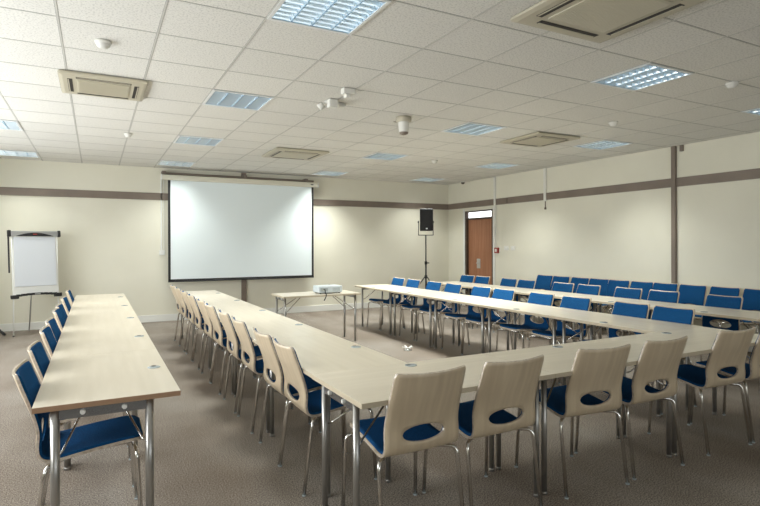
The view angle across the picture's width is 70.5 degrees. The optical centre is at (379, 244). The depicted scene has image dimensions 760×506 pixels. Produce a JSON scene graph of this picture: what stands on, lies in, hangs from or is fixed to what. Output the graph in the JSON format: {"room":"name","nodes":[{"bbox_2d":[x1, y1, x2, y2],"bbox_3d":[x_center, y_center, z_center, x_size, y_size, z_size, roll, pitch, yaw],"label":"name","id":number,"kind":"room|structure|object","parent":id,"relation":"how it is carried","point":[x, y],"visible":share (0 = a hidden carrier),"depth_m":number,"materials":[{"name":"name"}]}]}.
{"room":"conference room","nodes":[
{"label":"conference room","id":0,"kind":"room"},
{"bbox_2d":[0,158,448,323],"bbox_3d":[-2.748,-0.001,11.159,10.370,2.934,0.200,0,0,-28],"label":"wall","id":1,"kind":"structure","parent":0,"point":[106,245],"depth_m":10.22,"materials":[{"name":"paint"}]},
{"bbox_2d":[159,176,164,254],"bbox_3d":[-4.166,-0.565,10.277,0.100,1.530,0.036,0,0,-28],"label":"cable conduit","id":2,"kind":"object","parent":1,"relation":"attached to","point":[161,252],"visible":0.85,"depth_m":10.27,"materials":[{"name":"white"}]},
{"bbox_2d":[0,187,447,209],"bbox_3d":[-2.699,-0.916,11.062,9.970,0.135,0.020,0,0,-28],"label":"trim","id":3,"kind":"structure","parent":1,"relation":"attached to","point":[3,190],"depth_m":10.05,"materials":[{"name":"wood"}]},
{"bbox_2d":[0,299,448,331],"bbox_3d":[-2.693,1.401,11.063,9.970,0.130,0.018,0,0,-28],"label":"baseboard","id":4,"kind":"structure","parent":1,"relation":"attached to","point":[164,317],"depth_m":11.26,"materials":[{"name":"white"}]},
{"bbox_2d":[160,171,318,281],"bbox_3d":[-2.755,-0.340,10.903,3.150,2.107,0.242,0,0,-28],"label":"projection screen","id":5,"kind":"object","parent":1,"relation":"attached to","point":[221,227],"visible":1,"depth_m":10.78,"materials":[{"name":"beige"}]},
{"bbox_2d":[0,0,759,184],"bbox_3d":[1.044,-1.527,3.976,10.370,0.096,16.450,0,0,-28],"label":"ceiling","id":6,"kind":"structure","parent":0,"point":[399,23],"depth_m":4.96,"materials":[{"name":"tile"}]},
{"bbox_2d":[0,120,22,130],"bbox_3d":[-4.698,-1.494,6.498,0.598,0.085,0.598,0,0,-28],"label":"ceiling light","id":7,"kind":"object","parent":6,"relation":"attached to","point":[4,124],"visible":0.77,"depth_m":6.61,"materials":[{"name":"white"}]},
{"bbox_2d":[0,150,39,157],"bbox_3d":[-5.819,-1.491,8.620,0.598,0.085,0.598,0,0,-28],"label":"ceiling light","id":8,"kind":"object","parent":6,"relation":"attached to","point":[2,152],"visible":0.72,"depth_m":8.63,"materials":[{"name":"white"}]},
{"bbox_2d":[57,69,147,101],"bbox_3d":[-2.541,-1.442,4.948,0.700,0.046,0.700,0,0,-28],"label":"air conditioner","id":9,"kind":"object","parent":6,"relation":"attached to","point":[71,82],"visible":1,"depth_m":4.84,"materials":[{"name":"beige"}]},
{"bbox_2d":[77,80,129,97],"bbox_3d":[-2.540,-1.426,4.948,0.420,0.009,0.420,0,0,-28],"label":"grille","id":10,"kind":"object","parent":9,"relation":"attached to","point":[83,86],"depth_m":4.91,"materials":[{"name":"beige"}]},
{"bbox_2d":[157,160,194,166],"bbox_3d":[-3.697,-1.497,9.741,0.598,0.085,0.598,0,0,-28],"label":"ceiling light","id":11,"kind":"object","parent":6,"relation":"attached to","point":[161,162],"visible":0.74,"depth_m":9.73,"materials":[{"name":"white"}]},
{"bbox_2d":[173,135,223,146],"bbox_3d":[-2.576,-1.501,7.620,0.598,0.085,0.598,0,0,-28],"label":"ceiling light","id":12,"kind":"object","parent":6,"relation":"attached to","point":[192,140],"visible":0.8,"depth_m":7.62,"materials":[{"name":"white"}]},
{"bbox_2d":[202,89,274,110],"bbox_3d":[-1.454,-1.504,5.498,0.598,0.085,0.598,0,0,-28],"label":"ceiling light","id":13,"kind":"object","parent":6,"relation":"attached to","point":[220,98],"visible":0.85,"depth_m":5.49,"materials":[{"name":"white"}]},
{"bbox_2d":[262,147,328,160],"bbox_3d":[-1.372,-1.445,8.665,0.860,0.046,0.860,0,0,-28],"label":"air conditioner","id":14,"kind":"object","parent":6,"relation":"attached to","point":[278,152],"visible":1,"depth_m":8.51,"materials":[{"name":"beige"}]},
{"bbox_2d":[275,152,315,158],"bbox_3d":[-1.372,-1.429,8.665,0.516,0.009,0.516,0,0,-28],"label":"grille","id":15,"kind":"object","parent":14,"relation":"attached to","point":[294,155],"depth_m":8.62,"materials":[{"name":"beige"}]},
{"bbox_2d":[267,0,391,35],"bbox_3d":[-0.333,-1.508,3.376,0.598,0.085,0.598,0,0,-28],"label":"ceiling light","id":16,"kind":"object","parent":6,"relation":"attached to","point":[345,17],"visible":0.98,"depth_m":3.44,"materials":[{"name":"white"}]},
{"bbox_2d":[317,98,345,110],"bbox_3d":[-0.479,-1.421,5.530,0.326,0.098,0.203,0,0,-28],"label":"emergency light","id":17,"kind":"object","parent":6,"relation":"attached to","point":[331,103],"visible":1,"depth_m":5.45,"materials":[{"name":"white"}]},
{"bbox_2d":[0,0,759,184],"bbox_3d":[1.044,-1.479,3.976,9.970,0.004,16.050,0,0,-28],"label":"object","id":18,"kind":"structure","parent":6,"relation":"attached to","point":[55,3],"depth_m":5.30,"materials":[{"name":"silver metal"}]},
{"bbox_2d":[362,152,408,160],"bbox_3d":[0.076,-1.509,9.021,0.598,0.085,0.598,0,0,-28],"label":"ceiling light","id":19,"kind":"object","parent":6,"relation":"attached to","point":[379,156],"visible":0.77,"depth_m":9.02,"materials":[{"name":"white"}]},
{"bbox_2d":[396,115,410,134],"bbox_3d":[0.276,-1.370,6.233,0.176,0.206,0.176,0,0,-28],"label":"ceiling camera","id":20,"kind":"object","parent":6,"relation":"attached to","point":[403,121],"visible":1,"depth_m":6.18,"materials":[{"name":"beige"}]},
{"bbox_2d":[441,122,506,135],"bbox_3d":[1.198,-1.512,6.899,0.598,0.085,0.598,0,0,-28],"label":"ceiling light","id":21,"kind":"object","parent":6,"relation":"attached to","point":[474,129],"visible":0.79,"depth_m":6.90,"materials":[{"name":"white"}]},
{"bbox_2d":[476,163,517,168],"bbox_3d":[2.198,-1.515,10.143,0.598,0.085,0.598,0,0,-28],"label":"ceiling light","id":22,"kind":"object","parent":6,"relation":"attached to","point":[492,165],"visible":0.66,"depth_m":10.17,"materials":[{"name":"white"}]},
{"bbox_2d":[500,131,580,146],"bbox_3d":[2.232,-1.456,7.539,0.780,0.046,0.780,0,0,-28],"label":"air conditioner","id":23,"kind":"object","parent":6,"relation":"attached to","point":[537,139],"visible":1,"depth_m":7.41,"materials":[{"name":"beige"}]},
{"bbox_2d":[516,137,563,145],"bbox_3d":[2.232,-1.440,7.539,0.468,0.009,0.468,0,0,-28],"label":"grille","id":24,"kind":"object","parent":23,"relation":"attached to","point":[536,141],"depth_m":7.50,"materials":[{"name":"beige"}]},
{"bbox_2d":[573,140,633,149],"bbox_3d":[3.320,-1.518,8.021,0.598,0.085,0.598,0,0,-28],"label":"ceiling light","id":25,"kind":"object","parent":6,"relation":"attached to","point":[604,144],"visible":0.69,"depth_m":8.02,"materials":[{"name":"white"}]},
{"bbox_2d":[510,0,706,42],"bbox_3d":[1.411,-1.454,3.315,0.850,0.046,0.850,0,0,-28],"label":"air conditioner","id":26,"kind":"object","parent":6,"relation":"attached to","point":[598,21],"visible":1,"depth_m":3.38,"materials":[{"name":"beige"}]},
{"bbox_2d":[548,0,673,32],"bbox_3d":[1.411,-1.438,3.315,0.510,0.009,0.510,0,0,-28],"label":"grille","id":27,"kind":"object","parent":26,"relation":"attached to","point":[597,16],"depth_m":3.33,"materials":[{"name":"beige"}]},
{"bbox_2d":[590,63,694,90],"bbox_3d":[2.319,-1.516,4.777,0.598,0.085,0.598,0,0,-28],"label":"ceiling light","id":28,"kind":"object","parent":6,"relation":"attached to","point":[647,75],"visible":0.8,"depth_m":4.78,"materials":[{"name":"white"}]},
{"bbox_2d":[0,303,759,505],"bbox_3d":[1.053,1.515,3.976,10.370,0.120,16.450,0,0,-28],"label":"floor","id":29,"kind":"structure","parent":0,"point":[205,454],"depth_m":3.76,"materials":[{"name":"carpet"}]},
{"bbox_2d":[7,230,61,336],"bbox_3d":[-5.788,0.621,8.987,0.498,1.708,0.764,0,0,42],"label":"flip chart","id":30,"kind":"object","parent":29,"relation":"on","point":[34,254],"visible":0.96,"depth_m":8.89,"materials":[{"name":"white"}]},
{"bbox_2d":[10,292,61,298],"bbox_3d":[-5.650,0.836,8.862,0.099,0.090,0.720,0,0,42],"label":"tray","id":31,"kind":"object","parent":30,"relation":"on","point":[16,295],"depth_m":8.79,"materials":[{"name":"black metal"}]},
{"bbox_2d":[45,317,60,342],"bbox_3d":[-2.401,1.033,4.408,0.580,0.865,0.492,0,0,-27],"label":"chair","id":32,"kind":"object","parent":29,"relation":"on","point":[51,322],"visible":0.09,"depth_m":4.38,"materials":[{"name":"blue fabric"}]},
{"bbox_2d":[52,308,65,331],"bbox_3d":[-2.765,1.034,5.097,0.580,0.865,0.492,0,0,-28],"label":"chair","id":33,"kind":"object","parent":29,"relation":"on","point":[58,316],"visible":0.13,"depth_m":4.90,"materials":[{"name":"blue fabric"}]},
{"bbox_2d":[12,359,144,505],"bbox_3d":[-1.534,1.030,2.762,0.580,0.865,0.492,0,0,-28],"label":"chair","id":34,"kind":"object","parent":29,"relation":"on","point":[117,431],"visible":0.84,"depth_m":2.71,"materials":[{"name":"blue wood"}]},
{"bbox_2d":[27,340,133,492],"bbox_3d":[-1.833,1.031,3.328,0.580,0.865,0.492,0,0,-27],"label":"chair","id":35,"kind":"object","parent":29,"relation":"on","point":[39,358],"visible":0.25,"depth_m":3.24,"materials":[{"name":"blue fabric"}]},
{"bbox_2d":[39,325,127,446],"bbox_3d":[-2.167,1.032,3.965,0.580,0.865,0.492,0,0,-28],"label":"chair","id":36,"kind":"object","parent":29,"relation":"on","point":[46,333],"visible":0.13,"depth_m":3.88,"materials":[{"name":"blue fabric"}]},
{"bbox_2d":[73,293,127,302],"bbox_3d":[-3.862,1.102,7.441,0.630,0.735,1.229,0,0,-28],"label":"folding table","id":37,"kind":"object","parent":29,"relation":"on","point":[98,297],"visible":0.44,"depth_m":7.36,"materials":[{"name":"beige wood"}]},
{"bbox_2d":[69,301,133,313],"bbox_3d":[-3.287,1.100,6.354,0.630,0.735,1.229,0,0,-28],"label":"folding table","id":38,"kind":"object","parent":29,"relation":"on","point":[115,306],"visible":0.38,"depth_m":6.29,"materials":[{"name":"beige wood"}]},
{"bbox_2d":[62,311,142,330],"bbox_3d":[-2.712,1.099,5.266,0.630,0.735,1.229,0,0,-28],"label":"folding table","id":39,"kind":"object","parent":29,"relation":"on","point":[125,318],"visible":0.34,"depth_m":5.20,"materials":[{"name":"beige wood"}]},
{"bbox_2d":[52,326,155,357],"bbox_3d":[-2.138,1.097,4.179,0.630,0.735,1.229,0,0,-28],"label":"folding table","id":40,"kind":"object","parent":29,"relation":"on","point":[131,338],"visible":0.39,"depth_m":4.07,"materials":[{"name":"beige wood"}]},
{"bbox_2d":[32,349,180,505],"bbox_3d":[-1.563,1.095,3.091,0.630,0.735,1.229,0,0,-28],"label":"folding table","id":41,"kind":"object","parent":29,"relation":"on","point":[78,386],"visible":0.93,"depth_m":2.71,"materials":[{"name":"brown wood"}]},
{"bbox_2d":[170,285,206,340],"bbox_3d":[-2.841,1.034,8.088,0.580,0.865,0.492,0,0,-28],"label":"chair","id":42,"kind":"object","parent":29,"relation":"on","point":[171,286],"visible":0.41,"depth_m":7.94,"materials":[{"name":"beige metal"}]},
{"bbox_2d":[174,287,219,351],"bbox_3d":[-2.608,1.033,7.646,0.580,0.865,0.492,0,0,-28],"label":"chair","id":43,"kind":"object","parent":29,"relation":"on","point":[178,290],"visible":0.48,"depth_m":7.42,"materials":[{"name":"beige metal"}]},
{"bbox_2d":[181,290,229,360],"bbox_3d":[-2.304,1.032,7.072,0.580,0.865,0.492,0,0,-28],"label":"chair","id":44,"kind":"object","parent":29,"relation":"on","point":[191,318],"visible":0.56,"depth_m":6.87,"materials":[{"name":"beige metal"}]},
{"bbox_2d":[181,290,230,348],"bbox_3d":[-2.648,1.098,7.981,0.620,0.735,1.209,0,0,-28],"label":"folding table","id":45,"kind":"object","parent":29,"relation":"on","point":[208,293],"visible":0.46,"depth_m":7.90,"materials":[{"name":"beige wood"}]},
{"bbox_2d":[187,293,239,369],"bbox_3d":[-2.057,1.032,6.603,0.580,0.865,0.492,0,0,-27],"label":"chair","id":46,"kind":"object","parent":29,"relation":"on","point":[192,300],"visible":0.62,"depth_m":6.38,"materials":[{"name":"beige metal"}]},
{"bbox_2d":[193,296,252,368],"bbox_3d":[-2.083,1.097,6.911,0.620,0.735,1.209,0,0,-28],"label":"folding table","id":47,"kind":"object","parent":29,"relation":"on","point":[212,301],"visible":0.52,"depth_m":6.91,"materials":[{"name":"beige wood"}]},
{"bbox_2d":[196,298,253,382],"bbox_3d":[-1.739,1.031,6.001,0.580,0.865,0.492,0,0,-28],"label":"chair","id":48,"kind":"object","parent":29,"relation":"on","point":[207,321],"visible":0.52,"depth_m":5.81,"materials":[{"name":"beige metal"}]},
{"bbox_2d":[204,302,255,394],"bbox_3d":[-1.496,1.030,5.542,0.580,0.865,0.492,0,0,-28],"label":"chair","id":49,"kind":"object","parent":29,"relation":"on","point":[217,327],"visible":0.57,"depth_m":5.32,"materials":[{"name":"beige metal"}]},
{"bbox_2d":[210,305,284,394],"bbox_3d":[-1.517,1.095,5.841,0.620,0.735,1.209,0,0,-28],"label":"folding table","id":50,"kind":"object","parent":29,"relation":"on","point":[245,311],"visible":0.49,"depth_m":5.78,"materials":[{"name":"beige wood"}]},
{"bbox_2d":[217,309,286,413],"bbox_3d":[-1.188,1.029,4.959,0.580,0.865,0.492,0,0,-27],"label":"chair","id":51,"kind":"object","parent":29,"relation":"on","point":[226,321],"visible":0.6,"depth_m":4.75,"materials":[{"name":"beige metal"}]},
{"bbox_2d":[231,316,310,433],"bbox_3d":[-0.921,1.028,4.455,0.580,0.865,0.492,0,0,-27],"label":"chair","id":52,"kind":"object","parent":29,"relation":"on","point":[247,346],"visible":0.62,"depth_m":4.25,"materials":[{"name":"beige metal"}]},
{"bbox_2d":[231,317,329,432],"bbox_3d":[-0.952,1.093,4.772,0.620,0.735,1.209,0,0,-28],"label":"folding table","id":53,"kind":"object","parent":29,"relation":"on","point":[276,327],"visible":0.54,"depth_m":4.67,"materials":[{"name":"beige wood"}]},
{"bbox_2d":[252,327,343,464],"bbox_3d":[-0.599,1.027,3.844,0.580,0.865,0.492,0,0,-28],"label":"chair","id":54,"kind":"object","parent":29,"relation":"on","point":[271,361],"visible":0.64,"depth_m":3.68,"materials":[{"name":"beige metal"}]},
{"bbox_2d":[271,290,360,340],"bbox_3d":[-0.952,1.096,8.057,1.199,0.730,0.600,0,0,-28],"label":"table","id":55,"kind":"object","parent":29,"relation":"on","point":[278,296],"visible":0.73,"depth_m":8.00,"materials":[{"name":"brown wood"}]},
{"bbox_2d":[313,284,341,293],"bbox_3d":[-0.795,0.673,8.110,0.380,0.115,0.292,0,0,-28],"label":"projector","id":56,"kind":"object","parent":55,"relation":"on","point":[333,288],"visible":1,"depth_m":8.00,"materials":[{"name":"white"}]},
{"bbox_2d":[272,337,376,496],"bbox_3d":[-0.375,1.027,3.420,0.580,0.865,0.492,0,0,-27],"label":"chair","id":57,"kind":"object","parent":29,"relation":"on","point":[310,403],"visible":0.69,"depth_m":3.25,"materials":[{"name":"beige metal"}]},
{"bbox_2d":[256,334,406,497],"bbox_3d":[-0.387,1.092,3.702,0.620,0.735,1.209,0,0,-28],"label":"folding table","id":58,"kind":"object","parent":29,"relation":"on","point":[316,354],"visible":0.62,"depth_m":3.52,"materials":[{"name":"brown wood"}]},
{"bbox_2d":[367,277,404,329],"bbox_3d":[0.123,1.025,9.486,0.580,0.865,0.492,0,0,-28],"label":"chair","id":59,"kind":"object","parent":29,"relation":"on","point":[396,281],"visible":0.56,"depth_m":9.50,"materials":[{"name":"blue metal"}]},
{"bbox_2d":[355,284,419,334],"bbox_3d":[0.107,1.090,9.210,0.640,0.735,1.164,0,0,-28],"label":"folding table","id":60,"kind":"object","parent":29,"relation":"on","point":[380,287],"visible":0.86,"depth_m":9.06,"materials":[{"name":"beige wood"}]},
{"bbox_2d":[380,279,420,334],"bbox_3d":[0.362,1.024,9.034,0.580,0.865,0.492,0,0,-28],"label":"chair","id":61,"kind":"object","parent":29,"relation":"on","point":[413,283],"visible":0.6,"depth_m":9.10,"materials":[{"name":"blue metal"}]},
{"bbox_2d":[341,365,465,505],"bbox_3d":[0.128,1.025,2.782,0.492,0.865,0.580,0,0,-28],"label":"chair","id":62,"kind":"object","parent":29,"relation":"on","point":[416,401],"visible":0.98,"depth_m":2.60,"materials":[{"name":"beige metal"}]},
{"bbox_2d":[399,281,441,340],"bbox_3d":[0.656,1.024,8.477,0.580,0.865,0.492,0,0,-27],"label":"chair","id":63,"kind":"object","parent":29,"relation":"on","point":[431,285],"visible":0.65,"depth_m":8.52,"materials":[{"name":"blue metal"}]},
{"bbox_2d":[409,223,433,298],"bbox_3d":[0.972,0.459,12.286,1.047,1.987,1.022,0,0,-4],"label":"speaker stand","id":64,"kind":"object","parent":29,"relation":"on","point":[426,262],"visible":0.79,"depth_m":12.19,"materials":[{"name":"black metal"}]},
{"bbox_2d":[418,209,433,230],"bbox_3d":[1.039,-0.555,12.194,0.370,0.500,0.272,0,0,-4],"label":"loudspeaker","id":65,"kind":"object","parent":64,"relation":"on","point":[426,215],"visible":1,"depth_m":12.06,"materials":[{"name":"black plastic"}]},
{"bbox_2d":[386,289,458,346],"bbox_3d":[0.651,1.089,8.180,0.640,0.735,1.164,0,0,-28],"label":"folding table","id":66,"kind":"object","parent":29,"relation":"on","point":[422,293],"visible":0.77,"depth_m":7.95,"materials":[{"name":"beige wood"}]},
{"bbox_2d":[312,353,554,505],"bbox_3d":[0.302,1.089,3.019,1.209,0.735,0.640,0,0,-28],"label":"folding table","id":67,"kind":"object","parent":29,"relation":"on","point":[370,387],"visible":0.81,"depth_m":2.92,"materials":[{"name":"brown wood"}]},
{"bbox_2d":[416,283,461,345],"bbox_3d":[0.899,1.023,8.017,0.580,0.865,0.492,0,0,-27],"label":"chair","id":68,"kind":"object","parent":29,"relation":"on","point":[452,288],"visible":0.61,"depth_m":8.09,"materials":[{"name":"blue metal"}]},
{"bbox_2d":[442,281,488,327],"bbox_3d":[1.476,1.086,9.937,0.640,0.735,1.164,0,0,-28],"label":"folding table","id":69,"kind":"object","parent":29,"relation":"on","point":[464,284],"visible":0.21,"depth_m":9.75,"materials":[{"name":"grey plastic"}]},
{"bbox_2d":[441,286,491,353],"bbox_3d":[1.212,1.022,7.425,0.580,0.865,0.492,0,0,-27],"label":"chair","id":70,"kind":"object","parent":29,"relation":"on","point":[479,291],"visible":0.64,"depth_m":7.49,"materials":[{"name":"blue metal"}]},
{"bbox_2d":[426,294,516,353],"bbox_3d":[1.195,1.087,7.150,0.640,0.735,1.164,0,0,-28],"label":"folding table","id":71,"kind":"object","parent":29,"relation":"on","point":[461,299],"visible":0.73,"depth_m":7.07,"materials":[{"name":"beige wood"}]},
{"bbox_2d":[422,354,543,505],"bbox_3d":[0.587,1.024,3.025,0.492,0.865,0.580,0,0,-28],"label":"chair","id":72,"kind":"object","parent":29,"relation":"on","point":[510,384],"visible":0.88,"depth_m":2.83,"materials":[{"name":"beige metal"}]},
{"bbox_2d":[461,288,514,354],"bbox_3d":[1.432,1.021,7.011,0.580,0.865,0.492,0,0,-28],"label":"chair","id":73,"kind":"object","parent":29,"relation":"on","point":[504,294],"visible":0.64,"depth_m":7.04,"materials":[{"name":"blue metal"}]},
{"bbox_2d":[477,278,517,331],"bbox_3d":[2.027,1.020,9.223,0.580,0.865,0.492,0,0,-26],"label":"chair","id":74,"kind":"object","parent":29,"relation":"on","point":[509,282],"visible":0.18,"depth_m":9.32,"materials":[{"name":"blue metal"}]},
{"bbox_2d":[465,285,538,334],"bbox_3d":[2.020,1.084,8.907,0.640,0.735,1.164,0,0,-28],"label":"folding table","id":75,"kind":"object","parent":29,"relation":"on","point":[492,286],"visible":0.31,"depth_m":8.91,"materials":[{"name":"grey plastic"}]},
{"bbox_2d":[493,279,535,335],"bbox_3d":[2.228,1.019,8.843,0.580,0.865,0.492,0,0,-26],"label":"chair","id":76,"kind":"object","parent":29,"relation":"on","point":[530,284],"visible":0.2,"depth_m":8.94,"materials":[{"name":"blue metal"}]},
{"bbox_2d":[496,292,554,351],"bbox_3d":[1.745,1.020,6.417,0.580,0.865,0.492,0,0,-27],"label":"chair","id":77,"kind":"object","parent":29,"relation":"on","point":[529,325],"visible":0.79,"depth_m":6.45,"materials":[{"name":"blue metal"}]},
{"bbox_2d":[516,274,552,318],"bbox_3d":[2.954,1.017,10.207,0.580,0.865,0.492,0,0,-28],"label":"chair","id":78,"kind":"object","parent":29,"relation":"on","point":[543,282],"visible":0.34,"depth_m":10.30,"materials":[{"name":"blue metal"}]},
{"bbox_2d":[478,302,591,384],"bbox_3d":[1.740,1.085,6.120,0.640,0.735,1.164,0,0,-28],"label":"folding table","id":79,"kind":"object","parent":29,"relation":"on","point":[545,311],"visible":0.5,"depth_m":6.07,"materials":[{"name":"grey plastic"}]},
{"bbox_2d":[527,282,573,339],"bbox_3d":[2.601,1.018,8.137,0.580,0.865,0.492,0,0,-28],"label":"chair","id":80,"kind":"object","parent":29,"relation":"on","point":[557,286],"visible":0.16,"depth_m":8.26,"materials":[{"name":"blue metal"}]},
{"bbox_2d":[515,290,598,341],"bbox_3d":[2.564,1.083,7.877,0.640,0.735,1.164,0,0,-28],"label":"folding table","id":81,"kind":"object","parent":29,"relation":"on","point":[558,295],"visible":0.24,"depth_m":7.89,"materials":[{"name":"grey plastic"}]},
{"bbox_2d":[528,295,591,383],"bbox_3d":[1.997,1.020,5.941,0.580,0.865,0.492,0,0,-29],"label":"chair","id":82,"kind":"object","parent":29,"relation":"on","point":[579,303],"visible":0.58,"depth_m":5.97,"materials":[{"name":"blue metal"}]},
{"bbox_2d":[514,344,630,498],"bbox_3d":[1.207,1.022,3.352,0.492,0.865,0.580,0,0,-23],"label":"chair","id":83,"kind":"object","parent":29,"relation":"on","point":[593,370],"visible":0.91,"depth_m":3.16,"materials":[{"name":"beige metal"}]},
{"bbox_2d":[556,277,589,326],"bbox_3d":[3.350,1.016,9.459,0.580,0.865,0.492,0,0,-27],"label":"chair","id":84,"kind":"object","parent":29,"relation":"on","point":[576,280],"visible":0.16,"depth_m":9.59,"materials":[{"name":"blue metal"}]},
{"bbox_2d":[551,284,600,344],"bbox_3d":[2.825,1.017,7.712,0.580,0.865,0.492,0,0,-27],"label":"chair","id":85,"kind":"object","parent":29,"relation":"on","point":[582,288],"visible":0.17,"depth_m":7.78,"materials":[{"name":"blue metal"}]},
{"bbox_2d":[483,338,687,494],"bbox_3d":[1.372,1.086,3.585,1.209,0.735,0.640,0,0,-28],"label":"folding table","id":86,"kind":"object","parent":29,"relation":"on","point":[558,358],"visible":0.62,"depth_m":3.51,"materials":[{"name":"beige wood"}]},
{"bbox_2d":[567,278,608,326],"bbox_3d":[3.543,1.015,9.094,0.580,0.865,0.492,0,0,-29],"label":"chair","id":87,"kind":"object","parent":29,"relation":"on","point":[593,281],"visible":0.17,"depth_m":9.13,"materials":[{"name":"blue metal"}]},
{"bbox_2d":[590,279,629,330],"bbox_3d":[3.727,1.014,8.745,0.580,0.865,0.492,0,0,-29],"label":"chair","id":88,"kind":"object","parent":29,"relation":"on","point":[612,284],"visible":0.33,"depth_m":8.90,"materials":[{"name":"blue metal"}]},
{"bbox_2d":[588,287,642,339],"bbox_3d":[3.133,1.016,7.129,0.580,0.865,0.492,0,0,-28],"label":"chair","id":89,"kind":"object","parent":29,"relation":"on","point":[632,293],"visible":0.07,"depth_m":7.24,"materials":[{"name":"blue fabric"}]},
{"bbox_2d":[582,301,649,385],"bbox_3d":[2.324,1.019,5.321,0.580,0.865,0.492,0,0,-28],"label":"chair","id":90,"kind":"object","parent":29,"relation":"on","point":[637,310],"visible":0.24,"depth_m":5.46,"materials":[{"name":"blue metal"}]},
{"bbox_2d":[551,312,702,416],"bbox_3d":[2.284,1.084,5.090,0.640,0.735,1.164,0,0,-28],"label":"folding table","id":91,"kind":"object","parent":29,"relation":"on","point":[641,325],"visible":0.58,"depth_m":4.97,"materials":[{"name":"brown wood"}]},
{"bbox_2d":[578,296,679,341],"bbox_3d":[3.109,1.081,6.847,0.640,0.735,1.164,0,0,-28],"label":"folding table","id":92,"kind":"object","parent":29,"relation":"on","point":[601,300],"visible":0.33,"depth_m":6.89,"materials":[{"name":"beige wood"}]},
{"bbox_2d":[607,281,653,336],"bbox_3d":[3.922,1.014,8.376,0.580,0.865,0.492,0,0,-27],"label":"chair","id":93,"kind":"object","parent":29,"relation":"on","point":[645,286],"visible":0.2,"depth_m":8.44,"materials":[{"name":"blue fabric"}]},
{"bbox_2d":[574,336,687,479],"bbox_3d":[1.692,1.020,3.608,0.492,0.865,0.580,0,0,-27],"label":"chair","id":94,"kind":"object","parent":29,"relation":"on","point":[658,360],"visible":0.75,"depth_m":3.40,"materials":[{"name":"beige wood"}]},
{"bbox_2d":[621,289,679,335],"bbox_3d":[3.372,1.015,6.678,0.580,0.865,0.492,0,0,-28],"label":"chair","id":95,"kind":"object","parent":29,"relation":"on","point":[654,295],"visible":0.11,"depth_m":6.80,"materials":[{"name":"blue fabric"}]},
{"bbox_2d":[629,282,678,334],"bbox_3d":[4.106,1.013,8.027,0.580,0.865,0.492,0,0,-28],"label":"chair","id":96,"kind":"object","parent":29,"relation":"on","point":[656,286],"visible":0.09,"depth_m":8.14,"materials":[{"name":"blue fabric"}]},
{"bbox_2d":[651,305,696,414],"bbox_3d":[2.535,1.018,4.924,0.580,0.865,0.492,0,0,-28],"label":"chair","id":97,"kind":"object","parent":29,"relation":"on","point":[661,313],"visible":0.15,"depth_m":5.01,"materials":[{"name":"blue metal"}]},
{"bbox_2d":[610,327,758,455],"bbox_3d":[2.442,1.083,4.150,1.209,0.735,0.640,0,0,-28],"label":"folding table","id":98,"kind":"object","parent":29,"relation":"on","point":[700,340],"visible":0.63,"depth_m":4.12,"materials":[{"name":"beige wood"}]},
{"bbox_2d":[678,284,706,305],"bbox_3d":[4.305,1.013,7.652,0.580,0.865,0.492,0,0,-28],"label":"chair","id":99,"kind":"object","parent":29,"relation":"on","point":[689,294],"visible":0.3,"depth_m":7.74,"materials":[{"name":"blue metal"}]},
{"bbox_2d":[647,327,755,455],"bbox_3d":[2.384,1.018,3.975,0.492,0.865,0.580,0,0,-25],"label":"chair","id":100,"kind":"object","parent":29,"relation":"on","point":[729,348],"visible":0.86,"depth_m":3.79,"materials":[{"name":"beige wood"}]},
{"bbox_2d":[650,304,759,391],"bbox_3d":[3.653,1.079,5.817,0.640,0.735,1.164,0,0,-28],"label":"folding table","id":101,"kind":"object","parent":29,"relation":"on","point":[739,314],"visible":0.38,"depth_m":5.67,"materials":[{"name":"grey plastic"}]},
{"bbox_2d":[694,286,740,326],"bbox_3d":[4.513,1.012,7.258,0.580,0.865,0.492,0,0,-27],"label":"chair","id":102,"kind":"object","parent":29,"relation":"on","point":[714,290],"visible":0.2,"depth_m":7.33,"materials":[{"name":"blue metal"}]},
{"bbox_2d":[700,294,742,372],"bbox_3d":[3.713,1.014,6.032,0.580,0.865,0.492,0,0,-27],"label":"chair","id":103,"kind":"object","parent":29,"relation":"on","point":[732,302],"visible":0.26,"depth_m":6.13,"materials":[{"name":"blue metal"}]},
{"bbox_2d":[690,333,759,442],"bbox_3d":[2.842,1.017,4.216,0.492,0.865,0.580,0,0,-28],"label":"chair","id":104,"kind":"object","parent":29,"relation":"on","point":[752,370],"visible":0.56,"depth_m":3.99,"materials":[{"name":"silver metal"}]},
{"bbox_2d":[720,288,759,333],"bbox_3d":[4.718,1.011,6.869,0.580,0.865,0.492,0,0,-28],"label":"chair","id":105,"kind":"object","parent":29,"relation":"on","point":[751,297],"visible":0.5,"depth_m":7.02,"materials":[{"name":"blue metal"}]},
{"bbox_2d":[448,132,759,333],"bbox_3d":[5.544,-0.026,6.352,0.200,2.934,16.050,0,0,-28],"label":"wall","id":106,"kind":"structure","parent":0,"point":[622,235],"depth_m":8.82,"materials":[{"name":"paint"}]},
{"bbox_2d":[463,207,494,306],"bbox_3d":[2.322,0.308,12.368,0.158,2.285,1.140,0,0,-28],"label":"door","id":107,"kind":"structure","parent":106,"relation":"in","point":[478,233],"depth_m":12.40,"materials":[{"name":"brown wood"}]},
{"bbox_2d":[493,177,495,246],"bbox_3d":[2.524,-0.709,11.812,0.035,1.539,0.055,0,0,-28],"label":"trim","id":108,"kind":"structure","parent":106,"relation":"attached to","point":[494,178],"depth_m":11.80,"materials":[{"name":"white plastic"}]},
{"bbox_2d":[448,168,759,209],"bbox_3d":[5.449,-0.941,6.292,0.020,0.135,16.030,0,0,-28],"label":"trim","id":109,"kind":"structure","parent":106,"relation":"attached to","point":[748,174],"depth_m":8.85,"materials":[{"name":"wood"}]},
{"bbox_2d":[671,145,683,283],"bbox_3d":[4.479,-0.020,8.099,0.050,2.929,0.175,0,0,-28],"label":"trim","id":110,"kind":"structure","parent":106,"relation":"attached to","point":[681,147],"depth_m":8.13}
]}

